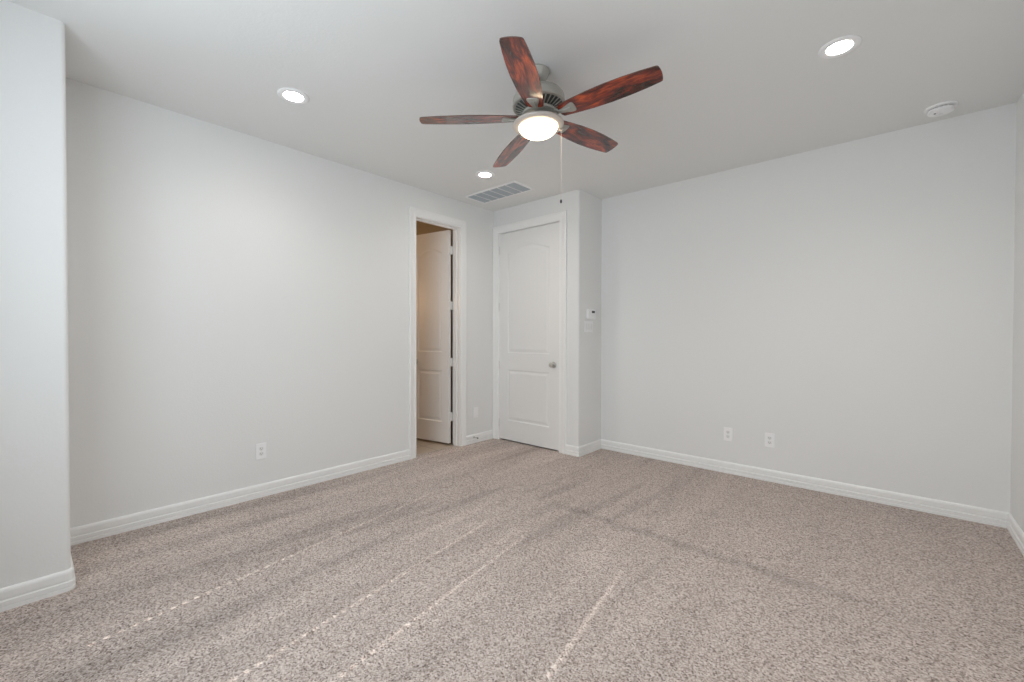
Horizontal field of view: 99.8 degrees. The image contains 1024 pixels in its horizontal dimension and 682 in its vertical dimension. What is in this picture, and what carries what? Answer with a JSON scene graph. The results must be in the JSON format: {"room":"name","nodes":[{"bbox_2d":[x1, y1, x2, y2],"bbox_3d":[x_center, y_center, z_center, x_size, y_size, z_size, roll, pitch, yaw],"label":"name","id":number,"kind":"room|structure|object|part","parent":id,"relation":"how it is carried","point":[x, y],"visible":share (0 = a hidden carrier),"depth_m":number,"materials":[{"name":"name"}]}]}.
{"room":"empty bedroom","nodes":[
{"label":"empty bedroom","id":0,"kind":"room"},
{"bbox_2d":[0,0,70,588],"bbox_3d":[-2.690,-0.160,2.060,0.769,2.743,0.759,1,1,41],"label":"wall","id":1,"kind":"structure","parent":0,"point":[35,542],"depth_m":2.00,"materials":[{"name":"white paint"}]},
{"bbox_2d":[66,78,493,527],"bbox_3d":[-1.381,-0.181,4.006,0.115,2.743,4.493,1,1,41],"label":"wall","id":2,"kind":"structure","parent":0,"point":[230,292],"depth_m":3.14,"materials":[{"name":"white paint"}]},
{"bbox_2d":[0,449,409,611],"bbox_3d":[-1.801,1.152,2.970,0.651,0.100,3.052,1,1,41],"label":"baseboard","id":3,"kind":"structure","parent":2,"relation":"attached to","point":[105,528],"depth_m":2.86,"materials":[{"name":"white wood"}]},
{"bbox_2d":[256,443,265,459],"bbox_3d":[-1.926,0.846,3.310,0.008,0.120,0.074,1,1,41],"label":"wall outlet","id":4,"kind":"object","parent":2,"relation":"attached to","point":[260,448],"visible":1,"depth_m":3.31,"materials":[{"name":"white plastic"}]},
{"bbox_2d":[416,230,452,442],"bbox_3d":[-0.939,-0.048,5.025,0.588,2.410,0.172,1,1,32],"label":"door","id":5,"kind":"structure","parent":2,"relation":"in","point":[434,250],"depth_m":4.99,"materials":[{"name":"white wood"}]},
{"bbox_2d":[409,206,466,458],"bbox_3d":[-0.816,-0.081,4.632,0.136,2.530,0.762,1,1,41],"label":"door frame","id":6,"kind":"structure","parent":2,"relation":"attached to","point":[414,212],"depth_m":4.82,"materials":[{"name":"white wood"}]},
{"bbox_2d":[473,407,477,417],"bbox_3d":[-0.419,0.830,5.016,0.008,0.120,0.074,1,1,41],"label":"wall plate","id":7,"kind":"object","parent":2,"relation":"attached to","point":[475,409],"visible":1,"depth_m":5.01,"materials":[{"name":"white plastic"}]},
{"bbox_2d":[466,430,492,444],"bbox_3d":[-0.373,1.130,5.067,0.016,0.100,0.458,1,1,41],"label":"baseboard","id":8,"kind":"structure","parent":2,"relation":"attached to","point":[486,435],"depth_m":5.05,"materials":[{"name":"white wood"}]},
{"bbox_2d":[416,221,452,438],"bbox_3d":[-1.885,-0.194,4.998,1.954,2.743,2.000,1,1,41],"label":"wall","id":9,"kind":"structure","parent":0,"point":[421,228],"depth_m":5.18,"materials":[{"name":"beige paint"}]},
{"bbox_2d":[0,438,1023,681],"bbox_3d":[-0.646,1.228,3.066,6.397,0.050,4.952,1,1,41],"label":"floor","id":10,"kind":"structure","parent":0,"point":[491,560],"depth_m":2.13,"materials":[{"name":"carpet"}]},
{"bbox_2d":[7,0,1023,211],"bbox_3d":[-0.640,-1.590,3.032,6.397,0.100,4.952,1,1,41],"label":"ceiling","id":11,"kind":"structure","parent":0,"point":[745,82],"depth_m":2.46,"materials":[{"name":"white paint"}]},
{"bbox_2d":[277,88,308,103],"bbox_3d":[-1.371,-1.533,2.705,0.181,0.008,0.181,1,1,41],"label":"recessed light","id":12,"kind":"object","parent":11,"relation":"in","point":[291,95],"visible":1,"depth_m":2.69,"materials":[{"name":"white plastic"}]},
{"bbox_2d":[475,171,494,178],"bbox_3d":[-0.251,-1.546,4.015,0.181,0.008,0.181,1,1,41],"label":"recessed light","id":13,"kind":"object","parent":11,"relation":"in","point":[481,174],"visible":1,"depth_m":4.01,"materials":[{"name":"white plastic"}]},
{"bbox_2d":[464,181,533,203],"bbox_3d":[-0.145,-1.551,4.524,0.722,0.010,0.314,1,1,41],"label":"ceiling vent","id":14,"kind":"object","parent":11,"relation":"in","point":[511,188],"visible":1,"depth_m":4.49,"materials":[{"name":"white plastic"}]},
{"bbox_2d":[419,36,662,202],"bbox_3d":[0.198,-1.163,2.482,1.240,0.738,1.295,0,1,-40],"label":"ceiling fan","id":15,"kind":"object","parent":11,"relation":"hanging from","point":[538,102],"visible":1,"depth_m":2.34,"materials":[{"name":"mahogany veneer"},{"name":"pewter metal"},{"name":"glowing frosted glass"}]},
{"bbox_3d":[-0.239,-1.242,2.419,0.553,0.006,0.141,-3,10,-4],"label":"blade","id":16,"kind":"part","parent":15,"relation":"part of","materials":[{"name":"brown wood"}]},
{"bbox_3d":[0.009,-1.250,2.815,0.141,0.006,0.553,-15,3,-22],"label":"blade","id":17,"kind":"part","parent":15,"relation":"part of","materials":[{"name":"brown wood"}]},
{"bbox_3d":[0.061,-1.264,2.061,0.141,0.006,0.553,8,2,14],"label":"blade","id":18,"kind":"part","parent":15,"relation":"part of","materials":[{"name":"brown wood"}]},
{"bbox_3d":[0.150,-1.185,2.446,0.218,0.061,0.218,-1,1,41],"label":"lamp shade","id":19,"kind":"part","parent":15,"relation":"part of","materials":[{"name":"white glass"}]},
{"bbox_3d":[0.462,-1.277,2.701,0.553,0.006,0.141,-3,-12,-40],"label":"blade","id":20,"kind":"part","parent":15,"relation":"part of","materials":[{"name":"brown wood"}]},
{"bbox_3d":[0.493,-1.286,2.235,0.553,0.006,0.141,-4,-12,32],"label":"blade","id":21,"kind":"part","parent":15,"relation":"part of","materials":[{"name":"brown wood"}]},
{"bbox_2d":[818,35,861,58],"bbox_3d":[1.699,-1.522,2.237,0.181,0.008,0.181,1,1,41],"label":"recessed light","id":22,"kind":"object","parent":11,"relation":"in","point":[840,46],"visible":1,"depth_m":2.23,"materials":[{"name":"white plastic"}]},
{"bbox_2d":[924,101,957,116],"bbox_3d":[2.807,-1.508,2.822,0.160,0.044,0.160,1,1,41],"label":"smoke detector","id":23,"kind":"object","parent":11,"relation":"attached to","point":[943,108],"visible":1,"depth_m":2.79,"materials":[{"name":"white plastic"}]},
{"bbox_2d":[494,189,601,446],"bbox_3d":[0.380,-0.189,4.995,1.217,2.743,0.451,1,1,41],"label":"wall","id":24,"kind":"structure","parent":0,"point":[584,210],"depth_m":4.53,"materials":[{"name":"white paint"}]},
{"bbox_2d":[499,222,558,450],"bbox_3d":[0.164,-0.050,4.866,0.869,2.435,0.104,1,1,41],"label":"door","id":25,"kind":"structure","parent":24,"relation":"in","point":[529,258],"depth_m":4.85,"materials":[{"name":"white wood"}]},
{"bbox_3d":[0.428,0.256,4.613,0.066,0.066,0.068,1,1,41],"label":"knob","id":26,"kind":"part","parent":25,"relation":"part of","materials":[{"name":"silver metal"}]},
{"bbox_2d":[492,211,566,453],"bbox_3d":[0.206,-0.092,4.911,1.063,2.549,0.136,1,1,41],"label":"door frame","id":27,"kind":"structure","parent":24,"relation":"attached to","point":[561,217],"depth_m":4.64,"materials":[{"name":"white wood"}]},
{"bbox_2d":[565,444,578,456],"bbox_3d":[0.629,1.139,4.477,0.168,0.100,0.016,1,1,41],"label":"baseboard","id":28,"kind":"structure","parent":24,"relation":"attached to","point":[570,450],"depth_m":4.47,"materials":[{"name":"white wood"}]},
{"bbox_2d":[584,321,592,331],"bbox_3d":[0.812,-0.153,4.558,0.010,0.117,0.163,1,1,41],"label":"light switch","id":29,"kind":"object","parent":24,"relation":"attached to","point":[588,325],"visible":1,"depth_m":4.55,"materials":[{"name":"white plastic"}]},
{"bbox_2d":[579,439,600,456],"bbox_3d":[0.834,1.138,4.596,0.016,0.100,0.467,1,1,41],"label":"baseboard","id":30,"kind":"structure","parent":24,"relation":"attached to","point":[585,449],"depth_m":4.58,"materials":[{"name":"white wood"}]},
{"bbox_2d":[587,309,595,319],"bbox_3d":[0.843,-0.284,4.576,0.028,0.112,0.150,1,1,41],"label":"thermostat","id":31,"kind":"object","parent":24,"relation":"attached to","point":[591,313],"visible":1,"depth_m":4.55,"materials":[{"name":"white plastic"}]},
{"bbox_2d":[601,102,1016,512],"bbox_3d":[1.733,-0.177,4.177,4.328,2.743,0.115,1,1,41],"label":"wall","id":32,"kind":"structure","parent":0,"point":[851,304],"depth_m":3.39,"materials":[{"name":"white paint"}]},
{"bbox_2d":[724,427,732,440],"bbox_3d":[1.958,0.845,3.907,0.074,0.120,0.008,1,1,41],"label":"wall outlet","id":33,"kind":"object","parent":32,"relation":"attached to","point":[728,432],"visible":1,"depth_m":3.90,"materials":[{"name":"white plastic"}]},
{"bbox_2d":[765,433,774,447],"bbox_3d":[2.205,0.849,3.689,0.074,0.120,0.008,1,1,41],"label":"wall outlet","id":34,"kind":"object","parent":32,"relation":"attached to","point":[769,437],"visible":1,"depth_m":3.69,"materials":[{"name":"white plastic"}]},
{"bbox_2d":[601,439,1008,527],"bbox_3d":[2.100,1.150,3.779,2.996,0.100,0.016,1,1,41],"label":"baseboard","id":35,"kind":"structure","parent":32,"relation":"attached to","point":[933,506],"depth_m":3.41,"materials":[{"name":"white wood"}]},
{"bbox_2d":[1010,90,1023,532],"bbox_3d":[1.673,-0.139,0.927,0.115,2.743,4.837,1,1,41],"label":"wall","id":36,"kind":"structure","parent":0,"point":[1017,440],"depth_m":2.67,"materials":[{"name":"white paint"}]},
{"bbox_2d":[1007,513,1023,556],"bbox_3d":[1.660,1.182,1.030,0.016,0.100,4.722,1,1,41],"label":"baseboard","id":37,"kind":"structure","parent":36,"relation":"attached to","point":[1015,531],"depth_m":2.60,"materials":[{"name":"white wood"}]}
]}

